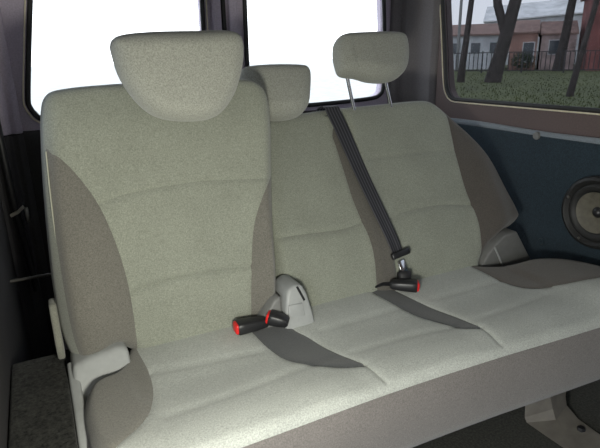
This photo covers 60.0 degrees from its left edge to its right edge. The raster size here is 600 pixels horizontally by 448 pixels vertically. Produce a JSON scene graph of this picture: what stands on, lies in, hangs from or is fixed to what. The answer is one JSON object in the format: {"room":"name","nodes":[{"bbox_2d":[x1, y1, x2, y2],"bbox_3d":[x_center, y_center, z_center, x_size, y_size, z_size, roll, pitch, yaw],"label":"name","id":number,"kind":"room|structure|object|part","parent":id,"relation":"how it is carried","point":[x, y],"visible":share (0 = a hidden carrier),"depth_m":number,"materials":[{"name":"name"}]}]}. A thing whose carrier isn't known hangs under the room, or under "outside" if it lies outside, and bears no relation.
{"room":"vehicle interior","nodes":[
{"label":"vehicle interior","id":0,"kind":"room"},
{"bbox_2d":[10,273,50,282],"bbox_3d":[-0.739,0.368,1.611,0.204,0.475,0.013,-11,20,-28],"label":"metal rod","id":1,"kind":"object","parent":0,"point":[46,274],"visible":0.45,"depth_m":1.51,"materials":[{"name":"grey metal"}]},
{"bbox_2d":[65,347,599,447],"bbox_3d":[0.737,0.974,0.483,1.840,0.040,4.500,-10,20,-25],"label":"floor","id":2,"kind":"structure","parent":0,"point":[510,429],"depth_m":1.54,"materials":[{"name":"carpet"}]},
{"bbox_2d":[8,354,78,447],"bbox_3d":[-0.468,0.589,1.014,0.113,0.412,0.635,-10,20,-25],"label":"floor carpet","id":3,"kind":"object","parent":2,"relation":"on","point":[41,415],"visible":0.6,"depth_m":1.04,"materials":[{"name":"black carpet"}]},
{"bbox_2d":[40,30,599,447],"bbox_3d":[0.175,0.075,1.372,1.534,1.127,0.832,-10,20,-25],"label":"seat","id":4,"kind":"object","parent":2,"relation":"on","point":[190,196],"visible":0.98,"depth_m":1.23,"materials":[{"name":"fabric"}]},
{"bbox_3d":[-0.301,-0.001,1.240,0.554,0.647,0.126,-10,20,-25],"label":"backrest","id":5,"kind":"part","parent":4,"relation":"part of","materials":[{"name":"grey fabric"}]},
{"bbox_2d":[233,316,268,335],"bbox_3d":[-0.096,0.243,1.303,0.150,0.034,0.042,-11,20,-27],"label":"seat belt buckle","id":6,"kind":"object","parent":4,"relation":"on","point":[242,326],"visible":0.88,"depth_m":1.27,"materials":[{"name":"black plastic"}]},
{"bbox_2d":[265,309,289,327],"bbox_3d":[-0.059,0.232,1.311,0.062,0.043,0.080,-4,18,-7],"label":"seat belt buckle","id":7,"kind":"object","parent":4,"relation":"on","point":[274,318],"visible":0.98,"depth_m":1.28,"materials":[{"name":"black plastic"}]},
{"bbox_3d":[0.245,0.354,1.353,1.507,0.178,0.511,-10,20,-25],"label":"panel","id":8,"kind":"part","parent":4,"relation":"part of","materials":[{"name":"fabric"}]},
{"bbox_3d":[0.152,-0.409,1.587,0.047,0.134,0.011,-12,21,-29],"label":"post","id":9,"kind":"part","parent":4,"relation":"part of","materials":[{"name":"metal"}]},
{"bbox_2d":[116,267,599,447],"bbox_3d":[0.255,0.242,1.322,1.457,0.054,0.487,-10,20,-25],"label":"cushion","id":10,"kind":"object","parent":4,"relation":"on","point":[356,346],"depth_m":1.21,"materials":[{"name":"fabric"}]},
{"bbox_2d":[316,105,410,270],"bbox_3d":[0.185,-0.107,1.562,0.344,0.471,0.069,16,25,42],"label":"belt","id":11,"kind":"object","parent":4,"relation":"attached to","point":[337,120],"visible":0.94,"depth_m":1.54,"materials":[{"name":"black fabric"}]},
{"bbox_3d":[0.302,0.128,1.523,0.029,0.043,0.023,-11,21,-28],"label":"tongue plate","id":12,"kind":"part","parent":11,"relation":"part of","materials":[{"name":"metal"}]},
{"bbox_3d":[0.217,-0.066,1.587,0.728,0.559,0.307,-10,20,-25],"label":"backrest","id":13,"kind":"part","parent":4,"relation":"part of","materials":[{"name":"grey fabric"}]},
{"bbox_3d":[0.274,-0.430,1.645,0.053,0.134,0.011,-11,21,-29],"label":"post","id":14,"kind":"part","parent":4,"relation":"part of","materials":[{"name":"metal"}]},
{"bbox_2d":[375,279,419,292],"bbox_3d":[0.276,0.173,1.481,0.125,0.034,0.041,2,18,10],"label":"seat belt buckle","id":15,"kind":"object","parent":4,"relation":"on","point":[407,285],"visible":1,"depth_m":1.46,"materials":[{"name":"black plastic"}]},
{"bbox_2d":[397,271,410,278],"bbox_3d":[0.303,0.161,1.510,0.040,0.055,0.049,-1,18,-1],"label":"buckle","id":16,"kind":"object","parent":4,"relation":"on","point":[400,274],"visible":0.49,"depth_m":1.50,"materials":[{"name":"black plastic"}]},
{"bbox_3d":[0.780,0.503,1.473,0.180,0.227,0.200,-10,20,-25],"label":"leg","id":17,"kind":"part","parent":4,"relation":"part of","materials":[{"name":"grey paint"}]},
{"bbox_2d":[435,2,599,137],"bbox_3d":[1.517,0.044,0.609,0.050,1.620,4.450,-10,20,-25],"label":"wall","id":18,"kind":"structure","parent":0,"point":[588,125],"depth_m":1.90,"materials":[{"name":"brown plastic"}]},
{"bbox_2d":[225,0,390,110],"bbox_3d":[0.133,-0.475,2.297,0.936,1.620,0.050,-10,20,-25],"label":"door","id":19,"kind":"structure","parent":18,"relation":"in","point":[383,99],"depth_m":2.27,"materials":[{"name":"plastic"}]},
{"bbox_2d":[242,0,385,106],"bbox_3d":[0.078,-0.782,2.148,0.670,0.581,0.035,-10,20,-25],"label":"window","id":20,"kind":"structure","parent":19,"relation":"attached to","point":[244,2],"depth_m":2.23,"materials":[{"name":"rubber"}]},
{"bbox_2d":[388,0,440,104],"bbox_3d":[0.507,-0.502,2.357,0.148,1.620,0.189,-10,20,-25],"label":"trim","id":21,"kind":"structure","parent":18,"relation":"attached to","point":[419,20],"depth_m":2.26,"materials":[{"name":"grey plastic"}]},
{"bbox_2d":[440,0,599,114],"bbox_3d":[0.983,-0.592,1.463,0.028,0.586,1.759,-10,20,-25],"label":"window","id":22,"kind":"structure","parent":18,"relation":"in","point":[536,54],"depth_m":1.86,"materials":[{"name":"clear glass"}]},
{"bbox_2d":[451,118,599,265],"bbox_3d":[1.293,0.304,1.089,0.030,0.777,3.030,-10,20,-25],"label":"wall panel","id":23,"kind":"object","parent":18,"relation":"attached to","point":[536,168],"visible":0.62,"depth_m":1.84,"materials":[{"name":"blue fabric"}]},
{"bbox_2d":[561,176,599,248],"bbox_3d":[0.938,-0.035,1.653,0.030,0.237,0.237,-10,20,-25],"label":"loudspeaker","id":24,"kind":"object","parent":23,"relation":"attached to","point":[586,212],"visible":1,"depth_m":1.69,"materials":[{"name":"black plastic"}]},
{"bbox_3d":[-0.081,0.323,-0.147,0.050,1.620,4.450,-10,20,-25],"label":"wall","id":25,"kind":"structure","parent":0,"visible":0},
{"bbox_2d":[0,8,22,135],"bbox_3d":[-0.970,-0.653,1.555,0.125,0.780,0.148,-10,20,-25],"label":"trim","id":26,"kind":"structure","parent":25,"relation":"attached to","point":[10,118],"depth_m":1.68,"materials":[{"name":"plastic"}]},
{"bbox_2d":[0,197,33,447],"bbox_3d":[-0.672,0.314,1.181,0.020,0.840,1.510,-10,20,-25],"label":"trim","id":27,"kind":"structure","parent":25,"relation":"attached to","point":[15,345],"depth_m":1.36,"materials":[{"name":"black plastic"}]},
{"bbox_2d":[0,121,40,291],"bbox_3d":[-0.938,-0.165,1.687,0.061,0.851,0.057,-10,20,-25],"label":"belt","id":28,"kind":"object","parent":25,"relation":"hanging from","point":[16,211],"visible":1,"depth_m":1.71,"materials":[{"name":"black fabric"}]},
{"bbox_2d":[0,134,56,358],"bbox_3d":[-0.953,0.119,1.806,0.125,0.838,0.148,-10,20,-25],"label":"trim","id":29,"kind":"structure","parent":25,"relation":"attached to","point":[35,304],"depth_m":1.81,"materials":[{"name":"black plastic"}]},
{"bbox_2d":[0,0,221,349],"bbox_3d":[-0.690,-0.331,1.908,0.882,1.620,0.050,-10,20,-25],"label":"door","id":30,"kind":"structure","parent":25,"relation":"in","point":[12,11],"depth_m":1.69,"materials":[{"name":"plastic"}]},
{"bbox_2d":[22,0,207,122],"bbox_3d":[-0.637,-0.659,1.808,0.656,0.594,0.036,-10,20,-25],"label":"window","id":31,"kind":"structure","parent":30,"relation":"attached to","point":[27,66],"depth_m":1.71,"materials":[{"name":"rubber"}]},
{"bbox_2d":[11,0,237,339],"bbox_3d":[-0.606,-0.335,1.913,0.838,1.620,0.029,-10,20,-25],"label":"door frame","id":32,"kind":"structure","parent":25,"relation":"attached to","point":[32,139],"depth_m":1.84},
{"label":"outside","id":33,"kind":"structure","parent":0,"visible":0},
{"bbox_2d":[31,59,376,114],"bbox_3d":[0.030,1.445,0.469,320.000,0.001,320.000,-10,20,-25],"label":"ground","id":34,"kind":"structure","parent":33,"point":[326,85],"depth_m":37.95,"materials":[{"name":"white"}]}
]}

